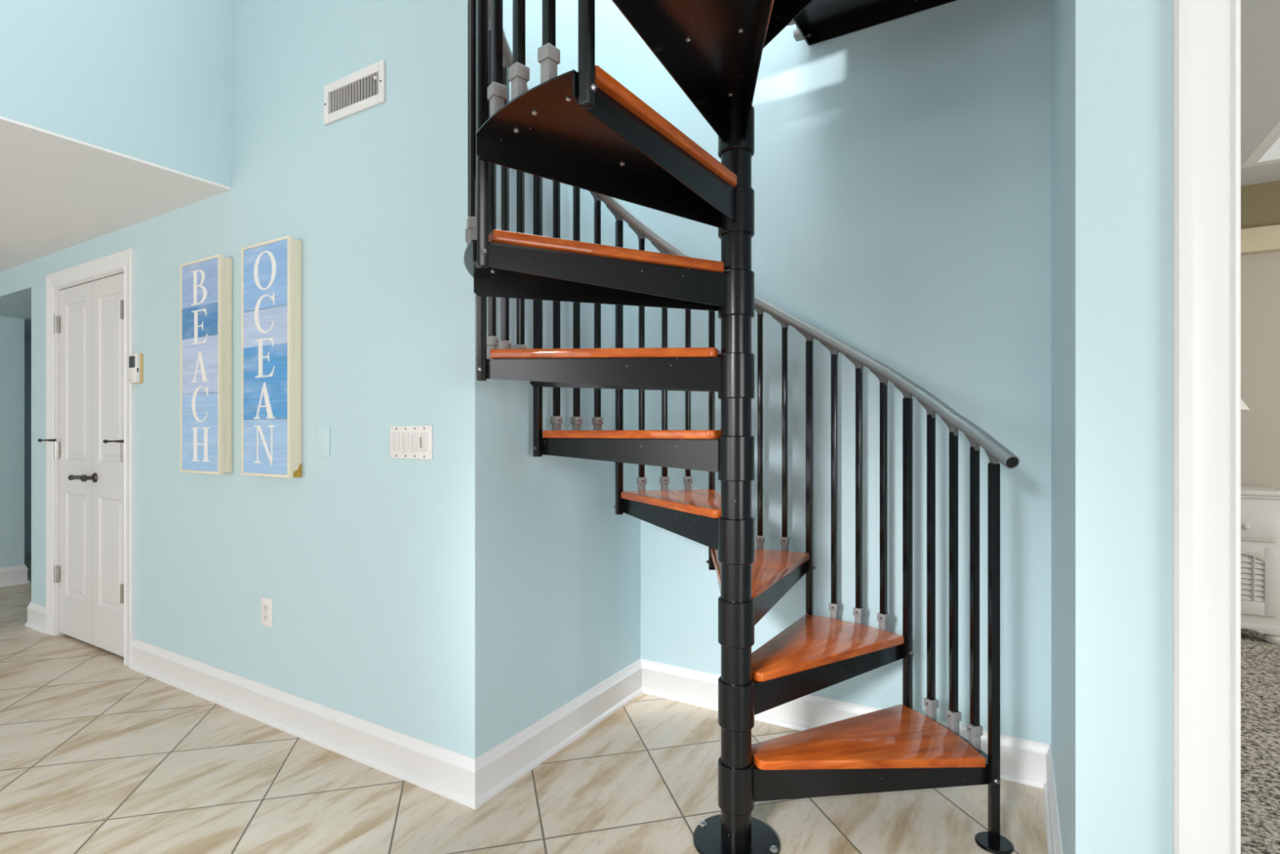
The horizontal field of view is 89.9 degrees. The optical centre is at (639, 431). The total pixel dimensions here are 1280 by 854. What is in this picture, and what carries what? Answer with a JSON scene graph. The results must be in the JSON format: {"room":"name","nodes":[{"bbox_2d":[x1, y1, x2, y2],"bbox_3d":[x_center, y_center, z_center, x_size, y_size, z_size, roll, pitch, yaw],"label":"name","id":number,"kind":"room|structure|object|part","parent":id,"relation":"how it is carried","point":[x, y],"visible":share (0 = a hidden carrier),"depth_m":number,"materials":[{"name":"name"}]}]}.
{"room":"home stairwell","nodes":[
{"label":"home stairwell","id":0,"kind":"room"},
{"bbox_2d":[0,315,24,567],"bbox_3d":[-7.088,-0.086,1.512,0.120,2.572,8.415,0,0,30],"label":"wall","id":1,"kind":"structure","parent":0,"point":[11,329],"depth_m":5.04,"materials":[{"name":"teal paint"}]},
{"bbox_2d":[0,564,29,586],"bbox_3d":[-7.020,1.127,1.485,0.024,0.146,8.439,0,0,30],"label":"baseboard","id":2,"kind":"structure","parent":1,"relation":"attached to","point":[13,575],"depth_m":5.04,"materials":[{"name":"white paint"}]},
{"bbox_2d":[0,297,31,341],"bbox_3d":[-4.617,-0.950,5.639,3.120,0.100,1.764,0,0,30],"label":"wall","id":3,"kind":"structure","parent":0,"point":[22,308],"depth_m":4.82,"materials":[{"name":"teal paint"}]},
{"bbox_2d":[24,340,31,554],"bbox_3d":[-4.609,0.100,5.635,3.340,2.200,1.764,0,0,30],"label":"wall","id":4,"kind":"structure","parent":0,"point":[27,343],"depth_m":6.31,"materials":[{"name":"teal paint"}]},
{"bbox_2d":[0,0,231,187],"bbox_3d":[-3.877,-2.586,-0.610,0.120,3.028,8.016,0,0,30],"label":"wall","id":5,"kind":"structure","parent":0,"point":[150,81],"depth_m":2.49,"materials":[{"name":"teal paint"}]},
{"bbox_2d":[0,115,231,271],"bbox_3d":[-5.525,-1.192,0.360,3.942,0.260,8.016,0,0,30],"label":"ceiling","id":6,"kind":"structure","parent":0,"point":[58,192],"depth_m":2.84,"materials":[{"name":"white paint"}]},
{"bbox_2d":[0,0,448,748],"bbox_3d":[-2.840,-1.450,3.500,5.184,5.300,0.120,0,0,30],"label":"wall","id":7,"kind":"structure","parent":0,"point":[350,553],"depth_m":2.48,"materials":[{"name":"teal paint"}]},
{"bbox_2d":[24,601,45,633],"bbox_3d":[-3.671,1.127,3.906,0.319,0.146,0.024,0,0,30],"label":"baseboard","id":8,"kind":"structure","parent":7,"relation":"attached to","point":[36,612],"depth_m":3.90,"materials":[{"name":"white paint"}]},
{"bbox_2d":[37,272,124,657],"bbox_3d":[-3.100,0.173,3.578,0.997,2.018,0.107,0,0,30],"label":"door","id":9,"kind":"structure","parent":7,"relation":"in","point":[90,323],"depth_m":3.57,"materials":[{"name":"white paint"}]},
{"bbox_3d":[-3.101,0.252,3.559,0.227,0.054,0.069,0,0,30],"label":"handle","id":10,"kind":"part","parent":9,"relation":"part of","materials":[{"name":"grey metal"}]},
{"bbox_2d":[45,248,135,667],"bbox_3d":[-3.029,0.132,3.599,1.101,2.136,0.141,0,0,30],"label":"trim","id":11,"kind":"structure","parent":7,"relation":"attached to","point":[123,261],"depth_m":3.60,"materials":[{"name":"white paint"}]},
{"bbox_2d":[128,353,142,383],"bbox_3d":[-2.548,-0.321,3.240,0.083,0.150,0.032,0,0,30],"label":"thermostat","id":12,"kind":"object","parent":7,"relation":"attached to","point":[135,360],"visible":1,"depth_m":3.23,"materials":[{"name":"white plastic"}]},
{"bbox_2d":[180,254,232,474],"bbox_3d":[-1.940,-0.291,2.867,0.338,0.946,0.057,0,0,30],"label":"word sign","id":13,"kind":"object","parent":7,"relation":"attached to","point":[206,283],"visible":1,"depth_m":2.81,"materials":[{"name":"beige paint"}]},
{"bbox_3d":[-1.949,-0.291,2.851,0.317,0.926,0.013,0,0,30],"label":"panel","id":14,"kind":"part","parent":13,"relation":"part of","materials":[{"name":"paint"}]},
{"bbox_2d":[261,596,272,627],"bbox_3d":[-1.554,0.750,2.669,0.076,0.117,0.009,0,0,30],"label":"power outlet","id":15,"kind":"object","parent":7,"relation":"attached to","point":[266,603],"visible":1,"depth_m":2.66,"materials":[{"name":"white plastic"}]},
{"bbox_2d":[263,603,268,611],"bbox_3d":[-1.556,0.729,2.666,0.033,0.029,0.003,0,0,30],"label":"receptacle","id":16,"kind":"object","parent":15,"relation":"attached to","point":[265,605],"depth_m":2.66,"materials":[{"name":"white plastic"}]},
{"bbox_2d":[263,613,268,621],"bbox_3d":[-1.556,0.770,2.666,0.033,0.029,0.003,0,0,30],"label":"receptacle","id":17,"kind":"object","parent":15,"relation":"attached to","point":[265,615],"depth_m":2.66,"materials":[{"name":"white plastic"}]},
{"bbox_2d":[241,235,302,477],"bbox_3d":[-1.499,-0.293,2.607,0.338,0.944,0.057,0,0,30],"label":"word sign","id":18,"kind":"object","parent":7,"relation":"attached to","point":[272,269],"visible":1,"depth_m":2.56,"materials":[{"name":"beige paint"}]},
{"bbox_2d":[128,638,475,808],"bbox_3d":[-1.553,1.127,2.659,2.401,0.146,0.024,0,0,30],"label":"baseboard","id":19,"kind":"structure","parent":7,"relation":"attached to","point":[442,771],"depth_m":2.46,"materials":[{"name":"white paint"}]},
{"bbox_2d":[316,426,329,457],"bbox_3d":[-1.223,0.037,2.475,0.078,0.117,0.007,0,0,30],"label":"blank cover plate","id":20,"kind":"object","parent":7,"relation":"attached to","point":[322,433],"visible":1,"depth_m":2.47,"materials":[{"name":"teal plastic"}]},
{"bbox_2d":[323,59,385,125],"bbox_3d":[-1.066,-1.254,2.376,0.351,0.149,0.018,0,0,30],"label":"air vent","id":21,"kind":"object","parent":7,"relation":"in","point":[366,91],"visible":1,"depth_m":2.37,"materials":[{"name":"white metal"}]},
{"bbox_2d":[390,425,432,459],"bbox_3d":[-0.795,0.035,2.221,0.212,0.115,0.010,0,0,30],"label":"light switch panel","id":22,"kind":"object","parent":7,"relation":"attached to","point":[406,442],"visible":1,"depth_m":2.21,"materials":[{"name":"white plastic"}]},
{"bbox_2d":[392,432,399,451],"bbox_3d":[-0.858,0.035,2.254,0.033,0.067,0.004,0,0,30],"label":"rocker switch","id":23,"kind":"object","parent":22,"relation":"attached to","point":[396,436],"depth_m":2.25,"materials":[{"name":"white plastic"}]},
{"bbox_2d":[401,432,408,452],"bbox_3d":[-0.817,0.035,2.230,0.033,0.067,0.004,0,0,30],"label":"rocker switch","id":24,"kind":"object","parent":22,"relation":"attached to","point":[405,436],"depth_m":2.23,"materials":[{"name":"white plastic"}]},
{"bbox_2d":[410,432,417,452],"bbox_3d":[-0.777,0.035,2.207,0.033,0.067,0.004,0,0,30],"label":"rocker switch","id":25,"kind":"object","parent":22,"relation":"attached to","point":[414,436],"depth_m":2.21,"materials":[{"name":"white plastic"}]},
{"bbox_2d":[420,432,427,452],"bbox_3d":[-0.736,0.035,2.184,0.033,0.067,0.003,0,0,30],"label":"dimmer switch","id":26,"kind":"object","parent":22,"relation":"attached to","point":[424,436],"depth_m":2.18,"materials":[{"name":"white plastic"}]},
{"bbox_2d":[0,553,1047,853],"bbox_3d":[-2.596,1.230,-0.271,13.000,0.060,9.900,0,0,30],"label":"floor","id":27,"kind":"structure","parent":0,"point":[99,754],"depth_m":2.13,"materials":[{"name":"beige tile"}]},
{"bbox_2d":[463,0,1019,853],"bbox_3d":[0.306,-0.750,1.886,1.576,3.900,1.574,0,0,30],"label":"spiral staircase","id":28,"kind":"structure","parent":27,"relation":"on","point":[584,129],"depth_m":1.87,"materials":[{"name":"black metal"}]},
{"bbox_3d":[-0.467,-0.731,1.893,0.025,1.160,0.025,0,0,1],"label":"post","id":29,"kind":"part","parent":28,"relation":"part of","materials":[{"name":"black metal"}]},
{"bbox_3d":[-0.373,-0.970,1.517,0.025,1.160,0.025,0,0,-29],"label":"post","id":30,"kind":"part","parent":28,"relation":"part of","materials":[{"name":"black metal"}]},
{"bbox_3d":[-0.361,-0.493,2.266,0.025,1.160,0.025,0,0,31],"label":"post","id":31,"kind":"part","parent":28,"relation":"part of","materials":[{"name":"black metal"}]},
{"bbox_3d":[-0.103,-1.208,1.238,0.025,1.160,0.025,0,0,31],"label":"post","id":32,"kind":"part","parent":28,"relation":"part of","materials":[{"name":"black metal"}]},
{"bbox_3d":[-0.082,-0.255,2.536,0.025,1.160,0.025,0,0,-29],"label":"post","id":33,"kind":"part","parent":28,"relation":"part of","materials":[{"name":"black metal"}]},
{"bbox_3d":[0.294,-0.016,2.630,0.025,1.160,0.025,0,0,1],"label":"post","id":34,"kind":"part","parent":28,"relation":"part of","materials":[{"name":"black metal"}]},
{"bbox_3d":[0.282,1.196,1.881,0.252,0.009,0.252,0,0,30],"label":"plate","id":35,"kind":"part","parent":28,"relation":"part of","materials":[{"name":"black metal"}]},
{"bbox_3d":[0.259,-1.040,1.894,1.486,2.286,1.540,0,0,30],"label":"handrail","id":36,"kind":"part","parent":28,"relation":"part of","materials":[{"name":"grey plastic"}]},
{"bbox_3d":[0.667,0.222,2.524,0.025,1.160,0.025,0,0,31],"label":"post","id":37,"kind":"part","parent":28,"relation":"part of","materials":[{"name":"black metal"}]},
{"bbox_3d":[0.937,0.461,2.245,0.025,1.160,0.025,0,0,-29],"label":"post","id":38,"kind":"part","parent":28,"relation":"part of","materials":[{"name":"black metal"}]},
{"bbox_3d":[1.031,0.642,1.869,0.025,1.104,0.025,0,0,1],"label":"post","id":39,"kind":"part","parent":28,"relation":"part of","materials":[{"name":"black metal"}]},
{"bbox_3d":[1.031,1.196,1.869,0.100,0.008,0.100,0,0,1],"label":"foot plate","id":40,"kind":"part","parent":28,"relation":"part of","materials":[{"name":"black metal"}]},
{"bbox_2d":[448,0,640,758],"bbox_3d":[-0.287,-1.450,2.610,0.120,5.300,1.176,0,0,30],"label":"wall","id":41,"kind":"structure","parent":0,"point":[544,572],"depth_m":2.30,"materials":[{"name":"teal paint"}]},
{"bbox_2d":[475,658,642,808],"bbox_3d":[-0.261,1.127,2.511,0.024,0.146,1.080,0,0,30],"label":"baseboard","id":42,"kind":"structure","parent":41,"relation":"attached to","point":[507,762],"depth_m":2.38,"materials":[{"name":"white paint"}]},
{"bbox_2d":[640,0,1051,743],"bbox_3d":[0.778,-1.450,2.596,1.729,5.300,0.120,0,0,30],"label":"wall","id":43,"kind":"structure","parent":0,"point":[901,167],"depth_m":2.43,"materials":[{"name":"teal paint"}]},
{"bbox_2d":[640,658,1050,788],"bbox_3d":[0.690,1.127,2.565,1.609,0.146,0.024,0,0,30],"label":"baseboard","id":44,"kind":"structure","parent":43,"relation":"attached to","point":[1022,760],"depth_m":2.57,"materials":[{"name":"white paint"}]},
{"bbox_2d":[1051,0,1153,853],"bbox_3d":[1.173,-1.450,1.681,0.120,5.300,1.056,0,0,30],"label":"wall","id":45,"kind":"structure","parent":0,"point":[1102,51],"depth_m":1.24,"materials":[{"name":"teal paint"}]},
{"bbox_2d":[1043,743,1062,853],"bbox_3d":[1.105,1.127,1.708,0.024,0.146,1.080,0,0,30],"label":"baseboard","id":46,"kind":"structure","parent":45,"relation":"attached to","point":[1054,842],"depth_m":1.89,"materials":[{"name":"white paint"}]},
{"bbox_2d":[1172,0,1240,853],"bbox_3d":[1.442,0.085,0.971,1.008,2.230,0.146,0,0,30],"label":"door frame","id":47,"kind":"structure","parent":45,"relation":"attached to","point":[1206,33],"depth_m":1.15,"materials":[{"name":"white paint"}]},
{"bbox_2d":[1153,0,1172,853],"bbox_3d":[2.746,-1.450,0.212,4.082,5.300,0.120,0,0,30],"label":"wall","id":48,"kind":"structure","parent":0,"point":[1162,9],"depth_m":1.19,"materials":[{"name":"teal paint"}]},
{"bbox_2d":[1240,250,1279,488],"bbox_3d":[4.640,-0.300,3.546,4.200,3.000,0.100,0,0,30],"label":"wall","id":49,"kind":"structure","parent":0,"point":[1260,272],"depth_m":3.96,"materials":[{"name":"beige paint"}]},
{"bbox_2d":[1240,180,1279,229],"bbox_3d":[4.663,-1.397,3.473,4.085,0.275,0.004,0,0,30],"label":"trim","id":50,"kind":"structure","parent":49,"relation":"attached to","point":[1260,202],"depth_m":3.96,"materials":[{"name":"brown paint"}]},
{"bbox_2d":[1240,224,1279,254],"bbox_3d":[4.646,-1.179,3.442,4.085,0.147,0.066,0,0,30],"label":"trim","id":51,"kind":"structure","parent":49,"relation":"attached to","point":[1264,238],"depth_m":3.92,"materials":[{"name":"beige paint"}]},
{"bbox_2d":[1240,628,1279,853],"bbox_3d":[3.705,1.194,1.844,4.085,0.012,3.784,0,0,30],"label":"floor","id":52,"kind":"structure","parent":0,"point":[1260,658],"depth_m":2.44,"materials":[{"name":"beige carpet"}]},
{"bbox_2d":[1240,484,1279,644],"bbox_3d":[3.390,0.759,3.916,0.760,0.858,0.492,0,0,30],"label":"dresser","id":53,"kind":"object","parent":52,"relation":"on","point":[1260,504],"visible":0.33,"depth_m":3.62,"materials":[{"name":"white paint"}]},
{"bbox_2d":[1240,398,1250,410],"bbox_3d":[3.436,-0.011,3.896,0.394,0.683,0.394,0,0,30],"label":"table lamp","id":54,"kind":"object","parent":53,"relation":"on","point":[1243,406],"visible":0.05,"depth_m":3.73,"materials":[{"name":"grey fabric"}]},
{"bbox_3d":[3.428,0.536,3.627,0.036,0.036,0.033,0,0,30],"label":"knob","id":55,"kind":"part","parent":53,"relation":"part of","materials":[{"name":"white paint"}]},
{"bbox_3d":[3.433,0.830,3.654,0.184,0.254,0.019,0,0,30],"label":"louvre panel","id":56,"kind":"part","parent":53,"relation":"part of","materials":[{"name":"white paint"}]},
{"bbox_3d":[3.429,0.538,3.648,0.262,0.124,0.005,0,0,30],"label":"drawer","id":57,"kind":"part","parent":53,"relation":"part of","materials":[{"name":"white paint"}]},
{"bbox_3d":[3.434,0.538,3.656,0.294,0.156,0.014,0,0,30],"label":"drawer","id":58,"kind":"part","parent":53,"relation":"part of","materials":[{"name":"white paint"}]},
{"bbox_3d":[3.433,0.843,3.655,0.294,0.379,0.018,0,0,30],"label":"door","id":59,"kind":"part","parent":53,"relation":"part of","materials":[{"name":"white paint"}]},
{"bbox_2d":[1240,0,1279,186],"bbox_3d":[3.720,-1.627,1.869,4.085,0.186,3.724,0,0,30],"label":"ceiling","id":60,"kind":"structure","parent":0,"point":[1260,19],"depth_m":2.89,"materials":[{"name":"white paint"}]}
]}

